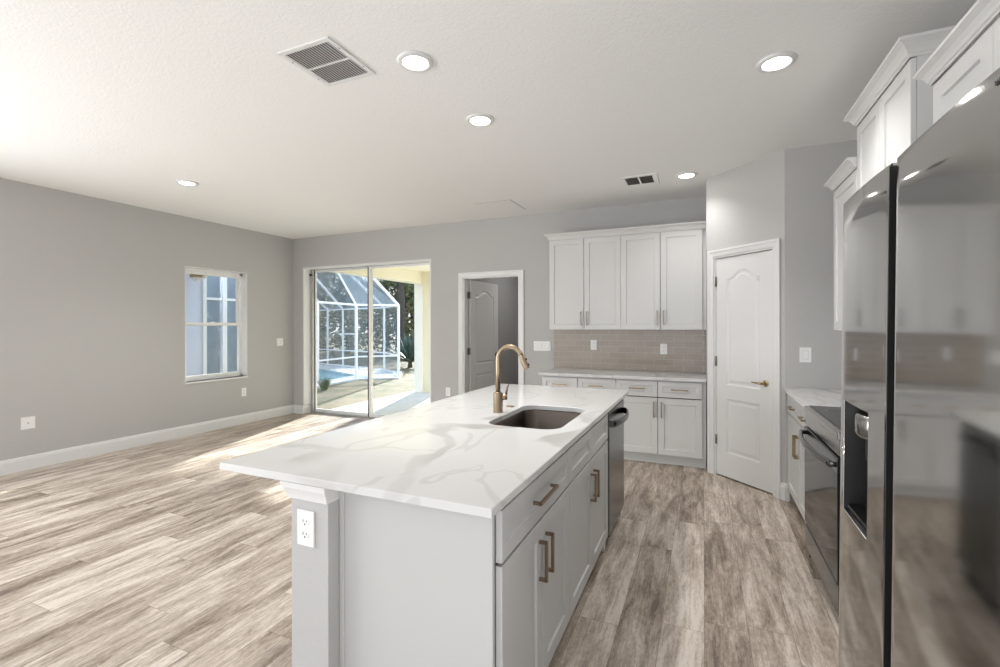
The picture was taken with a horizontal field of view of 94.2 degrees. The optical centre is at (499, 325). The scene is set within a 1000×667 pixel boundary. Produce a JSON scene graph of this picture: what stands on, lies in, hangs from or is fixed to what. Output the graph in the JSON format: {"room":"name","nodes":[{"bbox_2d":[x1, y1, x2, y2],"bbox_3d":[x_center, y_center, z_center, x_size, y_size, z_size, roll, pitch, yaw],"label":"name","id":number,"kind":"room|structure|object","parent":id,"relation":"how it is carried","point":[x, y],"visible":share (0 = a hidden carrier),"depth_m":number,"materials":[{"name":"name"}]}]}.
{"room":"kitchen","nodes":[
{"label":"kitchen","id":0,"kind":"room"},
{"bbox_2d":[0,178,293,460],"bbox_3d":[-5.199,0.008,3.170,0.200,2.745,9.635,0,0,24],"label":"wall","id":1,"kind":"structure","parent":0,"point":[92,289],"depth_m":5.09,"materials":[{"name":"grey paint"}]},
{"bbox_2d":[21,416,34,429],"bbox_3d":[-4.518,0.930,4.451,0.014,0.116,0.105,0,0,24],"label":"outlet","id":2,"kind":"object","parent":1,"relation":"attached to","point":[26,422],"visible":1,"depth_m":4.45,"materials":[{"name":"white plastic"}]},
{"bbox_2d":[0,404,310,475],"bbox_3d":[-5.022,1.313,3.051,0.214,0.135,9.555,0,0,24],"label":"baseboard","id":3,"kind":"structure","parent":1,"relation":"attached to","point":[19,464],"depth_m":5.27,"materials":[{"name":"white paint"}]},
{"bbox_2d":[185,266,247,383],"bbox_3d":[-3.829,-0.010,6.231,0.172,1.484,0.870,0,0,24],"label":"window","id":4,"kind":"structure","parent":1,"relation":"in","point":[241,277],"depth_m":6.57,"materials":[{"name":"white paint"}]},
{"bbox_2d":[242,388,245,395],"bbox_3d":[-3.604,0.931,6.544,0.008,0.116,0.072,0,0,24],"label":"outlet","id":5,"kind":"object","parent":1,"relation":"attached to","point":[243,389],"visible":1,"depth_m":6.54,"materials":[{"name":"white plastic"}]},
{"bbox_2d":[277,338,282,345],"bbox_3d":[-3.360,0.247,7.102,0.012,0.116,0.118,0,0,24],"label":"light switch","id":6,"kind":"object","parent":1,"relation":"attached to","point":[279,340],"visible":1,"depth_m":7.10,"materials":[{"name":"white plastic"}]},
{"bbox_2d":[292,498,339,666],"bbox_3d":[-0.156,0.942,2.573,0.158,0.858,2.313,0,0,24],"label":"column","id":7,"kind":"structure","parent":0,"point":[315,571],"depth_m":1.51,"materials":[{"name":"grey paint"}]},
{"bbox_2d":[297,509,314,547],"bbox_3d":[-0.633,0.659,1.514,0.072,0.116,0.008,0,0,24],"label":"outlet","id":8,"kind":"object","parent":7,"relation":"attached to","point":[305,518],"visible":1,"depth_m":1.51,"materials":[{"name":"white plastic"}]},
{"bbox_2d":[301,518,308,526],"bbox_3d":[-0.634,0.639,1.512,0.033,0.025,0.002,0,0,24],"label":"receptacle","id":9,"kind":"object","parent":8,"relation":"attached to","point":[304,521],"depth_m":1.51,"materials":[{"name":"grey plastic"}]},
{"bbox_2d":[301,530,308,538],"bbox_3d":[-0.634,0.680,1.512,0.033,0.025,0.002,0,0,24],"label":"receptacle","id":10,"kind":"object","parent":8,"relation":"attached to","point":[304,533],"depth_m":1.51,"materials":[{"name":"grey plastic"}]},
{"bbox_2d":[280,481,338,504],"bbox_3d":[-0.168,0.540,2.585,0.191,0.054,2.363,0,0,24],"label":"trim","id":11,"kind":"structure","parent":7,"relation":"attached to","point":[293,490],"depth_m":1.50,"materials":[{"name":"white paint"}]},
{"bbox_2d":[332,267,429,283],"bbox_3d":[-1.222,-1.022,8.305,2.500,0.250,2.965,0,0,24],"label":"beam","id":12,"kind":"structure","parent":0,"point":[397,274],"depth_m":9.04,"materials":[{"name":"beige paint"}]},
{"bbox_2d":[401,265,429,271],"bbox_3d":[-1.227,-1.198,8.318,2.520,0.100,2.985,0,0,24],"label":"ceiling","id":13,"kind":"structure","parent":0,"point":[423,268],"depth_m":9.29,"materials":[{"name":"beige paint"}]},
{"bbox_2d":[0,391,838,666],"bbox_3d":[-1.172,1.522,3.053,7.304,0.300,13.050,0,0,24],"label":"floor","id":14,"kind":"structure","parent":0,"point":[157,554],"depth_m":2.62,"materials":[{"name":"brown wood"}]},
{"bbox_2d":[414,284,423,391],"bbox_3d":[-1.693,0.256,9.989,0.200,2.305,0.220,0,0,24],"label":"column","id":15,"kind":"structure","parent":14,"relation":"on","point":[418,288],"depth_m":9.89,"materials":[{"name":"white paint"}]},
{"bbox_2d":[423,283,429,391],"bbox_3d":[-1.455,0.255,9.907,0.298,2.305,0.180,0,0,24],"label":"wall","id":16,"kind":"structure","parent":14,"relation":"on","point":[426,287],"depth_m":9.85,"materials":[{"name":"beige paint"}]},
{"bbox_2d":[339,449,568,666],"bbox_3d":[-0.101,0.942,1.745,0.604,0.858,0.746,0,0,24],"label":"base cabinet","id":17,"kind":"object","parent":14,"relation":"on","point":[532,530],"depth_m":1.44,"materials":[{"name":"grey paint"}]},
{"bbox_2d":[220,384,628,518],"bbox_3d":[-0.017,0.498,2.573,1.068,0.027,2.466,0,0,24],"label":"countertop","id":18,"kind":"structure","parent":17,"relation":"on","point":[450,454],"depth_m":1.77,"materials":[{"name":"stone"}]},
{"bbox_2d":[493,344,529,412],"bbox_3d":[0.063,0.294,2.585,0.217,0.383,0.063,0,0,24],"label":"faucet","id":19,"kind":"object","parent":18,"relation":"on","point":[498,397],"visible":1,"depth_m":2.59,"materials":[{"name":"beige"}]},
{"bbox_2d":[494,409,580,428],"bbox_3d":[0.217,0.610,2.512,0.430,0.196,0.677,0,0,24],"label":"sink","id":20,"kind":"object","parent":18,"relation":"in","point":[532,418],"visible":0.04,"depth_m":2.80,"materials":[{"name":"grey metal"}]},
{"bbox_2d":[542,375,615,389],"bbox_3d":[0.935,0.951,5.149,0.785,0.835,0.646,0,0,24],"label":"base cabinet","id":21,"kind":"object","parent":14,"relation":"on","point":[559,381],"visible":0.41,"depth_m":4.88,"materials":[{"name":"grey paint"}]},
{"bbox_2d":[538,368,706,381],"bbox_3d":[1.304,0.517,4.986,1.665,0.030,0.649,0,0,24],"label":"countertop","id":22,"kind":"structure","parent":21,"relation":"on","point":[570,372],"depth_m":4.84,"materials":[{"name":"stone"}]},
{"bbox_2d":[567,414,607,619],"bbox_3d":[0.234,0.941,2.483,0.582,0.856,0.869,0,0,24],"label":"base cabinet","id":23,"kind":"object","parent":14,"relation":"on","point":[588,456],"visible":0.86,"depth_m":2.29,"materials":[{"name":"grey paint"}]},
{"bbox_2d":[601,399,628,551],"bbox_3d":[0.552,0.941,3.134,0.602,0.856,0.566,0,0,24],"label":"dishwasher","id":24,"kind":"object","parent":14,"relation":"on","point":[616,417],"visible":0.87,"depth_m":2.98,"materials":[{"name":"grey metal"}]},
{"bbox_2d":[616,379,705,467],"bbox_3d":[1.681,0.949,4.823,0.833,0.835,0.646,0,0,24],"label":"base cabinet","id":25,"kind":"object","parent":14,"relation":"on","point":[665,423],"visible":0.95,"depth_m":4.54,"materials":[{"name":"grey paint"}]},
{"bbox_2d":[787,395,806,520],"bbox_3d":[2.295,0.936,3.102,0.585,0.858,0.913,0,0,24],"label":"base cabinet","id":26,"kind":"object","parent":14,"relation":"on","point":[796,415],"visible":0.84,"depth_m":3.23,"materials":[{"name":"grey paint"}]},
{"bbox_2d":[783,387,840,406],"bbox_3d":[2.294,0.493,3.095,0.582,0.028,0.931,0,0,24],"label":"countertop","id":27,"kind":"structure","parent":26,"relation":"on","point":[803,396],"depth_m":3.16,"materials":[{"name":"stone"}]},
{"bbox_2d":[799,405,840,616],"bbox_3d":[1.913,0.919,2.333,0.665,0.894,0.762,0,0,24],"label":"electric range","id":28,"kind":"object","parent":14,"relation":"on","point":[821,443],"visible":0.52,"depth_m":2.35,"materials":[{"name":"silver metal"}]},
{"bbox_2d":[838,67,999,666],"bbox_3d":[1.274,0.471,0.984,0.703,1.801,1.020,1,0,24],"label":"refrigerator","id":29,"kind":"object","parent":14,"relation":"on","point":[919,554],"visible":1,"depth_m":0.97,"materials":[{"name":"grey metal"}]},
{"bbox_2d":[0,0,976,238],"bbox_3d":[-1.905,-1.446,1.619,7.484,0.150,9.840,0,0,24],"label":"ceiling","id":30,"kind":"structure","parent":0,"point":[121,101],"depth_m":2.81,"materials":[{"name":"white paint"}]},
{"bbox_2d":[175,179,198,185],"bbox_3d":[-2.985,-1.362,4.432,0.188,0.014,0.188,0,0,24],"label":"recessed light","id":31,"kind":"object","parent":30,"relation":"in","point":[179,181],"visible":1,"depth_m":4.41,"materials":[{"name":"white paint"}]},
{"bbox_2d":[277,36,375,86],"bbox_3d":[-0.898,-1.368,2.430,0.334,0.010,0.353,0,0,24],"label":"ceiling vent","id":32,"kind":"object","parent":30,"relation":"in","point":[325,60],"visible":1,"depth_m":2.41,"materials":[{"name":"white metal"}]},
{"bbox_2d":[397,50,433,71],"bbox_3d":[-0.439,-1.367,2.413,0.188,0.014,0.188,0,0,24],"label":"recessed light","id":33,"kind":"object","parent":30,"relation":"in","point":[413,61],"visible":1,"depth_m":2.40,"materials":[{"name":"white paint"}]},
{"bbox_2d":[466,113,493,126],"bbox_3d":[-0.133,-1.368,3.098,0.188,0.014,0.188,0,0,24],"label":"recessed light","id":34,"kind":"object","parent":30,"relation":"in","point":[477,119],"visible":1,"depth_m":3.08,"materials":[{"name":"white paint"}]},
{"bbox_2d":[474,200,525,213],"bbox_3d":[0.005,-1.373,5.372,0.452,0.004,0.480,0,0,24],"label":"attic hatch","id":35,"kind":"object","parent":30,"relation":"attached to","point":[505,205],"visible":1,"depth_m":5.34,"materials":[{"name":"white paint"}]},
{"bbox_2d":[620,173,659,187],"bbox_3d":[1.327,-1.375,4.399,0.325,0.006,0.335,0,0,24],"label":"ceiling vent","id":36,"kind":"object","parent":30,"relation":"in","point":[652,178],"visible":1,"depth_m":4.39,"materials":[{"name":"white metal"}]},
{"bbox_2d":[676,171,697,178],"bbox_3d":[1.703,-1.371,4.242,0.188,0.014,0.188,0,0,24],"label":"recessed light","id":37,"kind":"object","parent":30,"relation":"in","point":[690,174],"visible":1,"depth_m":4.22,"materials":[{"name":"white paint"}]},
{"bbox_2d":[756,51,797,72],"bbox_3d":[1.442,-1.371,2.424,0.188,0.014,0.188,0,0,24],"label":"recessed light","id":38,"kind":"object","parent":30,"relation":"in","point":[778,61],"visible":1,"depth_m":2.41,"materials":[{"name":"white paint"}]},
{"bbox_2d":[468,277,517,383],"bbox_3d":[-0.080,-0.002,7.642,0.120,2.745,2.865,0,0,24],"label":"wall","id":39,"kind":"structure","parent":0,"point":[507,287],"depth_m":7.97,"materials":[{"name":"grey paint"}]},
{"bbox_2d":[293,196,706,453],"bbox_3d":[0.026,-0.003,6.021,7.084,2.745,0.220,0,0,24],"label":"wall","id":40,"kind":"structure","parent":0,"point":[514,242],"depth_m":6.12,"materials":[{"name":"grey paint"}]},
{"bbox_2d":[303,259,430,418],"bbox_3d":[-1.964,0.231,6.891,2.340,2.288,0.217,0,0,24],"label":"door","id":41,"kind":"structure","parent":40,"relation":"in","point":[309,273],"depth_m":7.26,"materials":[{"name":"grey metal"}]},
{"bbox_2d":[446,387,450,395],"bbox_3d":[-0.694,0.881,6.212,0.072,0.116,0.008,0,0,24],"label":"outlet","id":42,"kind":"object","parent":40,"relation":"attached to","point":[448,390],"visible":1,"depth_m":6.21,"materials":[{"name":"white plastic"}]},
{"bbox_2d":[458,269,523,394],"bbox_3d":[0.050,0.335,6.354,0.918,2.069,0.885,0,0,24],"label":"door","id":43,"kind":"structure","parent":40,"relation":"in","point":[478,343],"depth_m":6.26,"materials":[{"name":"white paint"}]},
{"bbox_2d":[534,341,550,350],"bbox_3d":[0.520,0.246,5.678,0.205,0.113,0.011,0,0,24],"label":"light switch","id":44,"kind":"object","parent":40,"relation":"attached to","point":[538,345],"visible":1,"depth_m":5.67,"materials":[{"name":"white plastic"}]},
{"bbox_2d":[549,235,620,329],"bbox_3d":[0.988,-0.474,5.272,0.794,1.035,0.376,0,0,24],"label":"upper cabinet","id":45,"kind":"object","parent":40,"relation":"attached to","point":[584,273],"visible":0.94,"depth_m":5.12,"materials":[{"name":"grey paint"}]},
{"bbox_2d":[544,221,705,240],"bbox_3d":[1.345,-1.002,5.106,1.680,0.067,0.394,0,0,24],"label":"crown molding","id":46,"kind":"structure","parent":45,"relation":"attached to","point":[699,224],"depth_m":4.91,"materials":[{"name":"grey paint"}]},
{"bbox_2d":[554,330,705,372],"bbox_3d":[1.423,0.273,5.284,1.684,0.456,0.008,0,0,24],"label":"tile backsplash","id":47,"kind":"structure","parent":40,"relation":"attached to","point":[616,349],"depth_m":5.25,"materials":[{"name":"beige tile"}]},
{"bbox_2d":[591,340,596,349],"bbox_3d":[1.092,0.223,5.420,0.072,0.116,0.008,0,0,24],"label":"outlet","id":48,"kind":"object","parent":47,"relation":"attached to","point":[593,342],"visible":1,"depth_m":5.42,"materials":[{"name":"white plastic"}]},
{"bbox_2d":[660,344,666,353],"bbox_3d":[1.800,0.254,5.109,0.072,0.116,0.008,0,0,24],"label":"outlet","id":49,"kind":"object","parent":47,"relation":"attached to","point":[663,347],"visible":1,"depth_m":5.11,"materials":[{"name":"white plastic"}]},
{"bbox_2d":[621,229,705,329],"bbox_3d":[1.736,-0.476,4.945,0.835,1.035,0.376,0,0,24],"label":"upper cabinet","id":50,"kind":"object","parent":40,"relation":"attached to","point":[663,274],"visible":0.96,"depth_m":4.79,"materials":[{"name":"grey paint"}]},
{"bbox_2d":[706,251,706,424],"bbox_3d":[2.124,-0.007,4.634,0.120,2.745,0.636,0,0,24],"label":"wall","id":51,"kind":"structure","parent":0,"point":[706,251],"depth_m":4.63,"materials":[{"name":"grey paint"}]},
{"bbox_2d":[706,149,784,482],"bbox_3d":[2.126,-0.007,4.016,0.090,2.745,0.787,0,0,-21],"label":"wall","id":52,"kind":"structure","parent":0,"point":[745,204],"depth_m":3.89,"materials":[{"name":"grey paint"}]},
{"bbox_2d":[707,238,780,498],"bbox_3d":[2.098,0.336,4.009,0.145,2.059,0.728,0,0,-21],"label":"door","id":53,"kind":"structure","parent":52,"relation":"in","point":[744,281],"depth_m":3.97,"materials":[{"name":"white paint"}]},
{"bbox_2d":[780,482,789,501],"bbox_3d":[2.224,1.298,3.639,0.030,0.135,0.083,0,0,-39],"label":"baseboard","id":54,"kind":"structure","parent":52,"relation":"attached to","point":[784,492],"depth_m":3.62,"materials":[{"name":"white paint"}]},
{"bbox_2d":[785,140,856,501],"bbox_3d":[2.512,-0.008,3.575,0.568,2.745,0.120,0,0,24],"label":"wall","id":55,"kind":"structure","parent":0,"point":[809,205],"depth_m":3.56,"materials":[{"name":"grey paint"}]},
{"bbox_2d":[799,347,811,362],"bbox_3d":[2.349,0.223,3.574,0.078,0.116,0.012,0,0,24],"label":"light switch","id":56,"kind":"object","parent":55,"relation":"attached to","point":[804,352],"visible":1,"depth_m":3.57,"materials":[{"name":"white plastic"}]},
{"bbox_3d":[1.469,-0.005,0.238,0.200,2.745,9.615,0,0,24],"label":"wall","id":57,"kind":"structure","parent":0,"visible":0},
{"bbox_2d":[824,156,856,330],"bbox_3d":[2.284,-0.467,2.843,0.393,0.997,0.562,0,0,24],"label":"upper cabinet","id":58,"kind":"object","parent":57,"relation":"attached to","point":[844,190],"visible":0.13,"depth_m":3.00,"materials":[{"name":"grey paint"}]},
{"bbox_2d":[843,25,955,190],"bbox_3d":[2.016,-0.809,2.241,0.400,0.790,0.848,0,0,24],"label":"upper cabinet","id":59,"kind":"object","parent":57,"relation":"attached to","point":[893,110],"visible":0.16,"depth_m":2.11,"materials":[{"name":"grey paint"}]},
{"bbox_2d":[913,0,999,123],"bbox_3d":[1.399,-0.631,0.963,0.505,0.406,1.078,0,0,24],"label":"upper cabinet","id":60,"kind":"object","parent":57,"relation":"attached to","point":[969,54],"visible":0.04,"depth_m":1.31,"materials":[{"name":"grey paint"}]},
{"bbox_3d":[-5.424,-0.865,6.748,3.050,0.108,2.010,0,0,24],"label":"ceiling","id":61,"kind":"structure","parent":0,"visible":0},
{"bbox_2d":[189,274,205,280],"bbox_3d":[-4.664,-0.748,7.174,0.220,0.125,0.220,0,0,24],"label":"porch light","id":62,"kind":"object","parent":61,"relation":"attached to","point":[194,277],"visible":0.77,"depth_m":7.11,"materials":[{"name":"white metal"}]},
{"label":"outside","id":63,"kind":"structure","parent":0,"visible":0},
{"bbox_2d":[207,335,413,408],"bbox_3d":[-16.956,1.664,43.023,54.400,0.280,54.800,0,0,24],"label":"patio","id":64,"kind":"structure","parent":63,"point":[353,392],"depth_m":12.05,"materials":[{"name":"beige concrete"}]},
{"bbox_2d":[202,276,236,374],"bbox_3d":[-4.536,0.006,8.336,0.080,2.986,1.624,0,0,24],"label":"screen","id":65,"kind":"object","parent":64,"relation":"on","point":[221,332],"visible":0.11,"depth_m":7.86,"materials":[{"name":"white"}]},
{"bbox_2d":[207,272,413,368],"bbox_3d":[-8.655,-1.623,23.257,9.868,6.677,16.783,0,0,34],"label":"trees","id":66,"kind":"object","parent":64,"relation":"on","point":[363,321],"visible":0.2,"depth_m":24.18,"materials":[{"name":"green plant"}]},
{"bbox_2d":[317,376,334,389],"bbox_3d":[-4.095,1.328,10.855,0.503,0.340,0.586,0,0,-35],"label":"ornamental grass","id":67,"kind":"object","parent":64,"relation":"on","point":[323,385],"depth_m":10.78,"materials":[{"name":"green plant"}]},
{"bbox_2d":[317,273,337,350],"bbox_3d":[-10.856,-3.542,28.091,2.656,10.110,3.236,0,0,24],"label":"pine tree","id":68,"kind":"object","parent":64,"relation":"on","point":[317,273],"visible":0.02,"depth_m":27.88,"materials":[{"name":"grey plant"}]},
{"bbox_2d":[333,276,362,349],"bbox_3d":[-8.968,-3.982,27.603,3.368,10.982,2.761,0,0,41],"label":"pine tree","id":69,"kind":"object","parent":64,"relation":"on","point":[350,348],"visible":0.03,"depth_m":27.45,"materials":[{"name":"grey plant"}]},
{"bbox_2d":[373,279,392,350],"bbox_3d":[-6.657,-4.043,28.118,3.048,11.093,3.313,0,0,9],"label":"pine tree","id":70,"kind":"object","parent":64,"relation":"on","point":[377,279],"visible":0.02,"depth_m":28.02,"materials":[{"name":"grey plant"}]},
{"bbox_2d":[380,331,413,367],"bbox_3d":[-3.228,0.834,16.748,2.285,1.324,2.258,0,0,24],"label":"agave","id":71,"kind":"object","parent":64,"relation":"on","point":[407,349],"visible":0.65,"depth_m":16.44,"materials":[{"name":"green plant"}]},
{"bbox_2d":[381,280,413,354],"bbox_3d":[-5.162,-4.184,24.707,2.964,11.371,3.071,0,0,-40],"label":"pine tree","id":72,"kind":"object","parent":64,"relation":"on","point":[400,286],"visible":0.17,"depth_m":24.31,"materials":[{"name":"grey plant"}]},
{"bbox_2d":[405,285,413,339],"bbox_3d":[-5.002,-3.240,26.638,3.203,9.486,3.056,0,0,24],"label":"pine tree","id":73,"kind":"object","parent":64,"relation":"on","point":[412,293],"visible":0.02,"depth_m":26.36,"materials":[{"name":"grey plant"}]},
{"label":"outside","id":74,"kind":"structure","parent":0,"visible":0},
{"bbox_2d":[230,364,401,386],"bbox_3d":[-7.363,1.655,15.071,9.596,0.380,4.922,0,0,37],"label":"pool deck","id":75,"kind":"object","parent":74,"point":[347,370],"visible":0.21,"depth_m":14.52,"materials":[{"name":"concrete"}]},
{"bbox_2d":[317,272,399,384],"bbox_3d":[-5.687,-0.326,15.041,2.964,3.634,7.390,0,0,-41],"label":"pool enclosure","id":76,"kind":"object","parent":75,"relation":"on","point":[355,300],"visible":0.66,"depth_m":13.47,"materials":[{"name":"white metal"}]},
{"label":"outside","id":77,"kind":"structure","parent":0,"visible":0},
{"bbox_2d":[319,369,353,380],"bbox_3d":[-6.987,1.486,14.881,6.450,0.001,4.150,0,0,24],"label":"pool water","id":78,"kind":"structure","parent":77,"point":[330,374],"depth_m":14.15,"materials":[{"name":"blue liquid"}]},
{"bbox_3d":[-31.648,1.694,10.156,53.866,0.280,17.200,0,0,24],"label":"ground","id":79,"kind":"structure","parent":0,"visible":0},
{"bbox_2d":[186,275,201,375],"bbox_3d":[-6.041,-0.158,7.019,1.700,3.320,2.010,0,0,24],"label":"wall","id":80,"kind":"structure","parent":79,"relation":"on","point":[193,288],"depth_m":7.46,"materials":[{"name":"white paint"}]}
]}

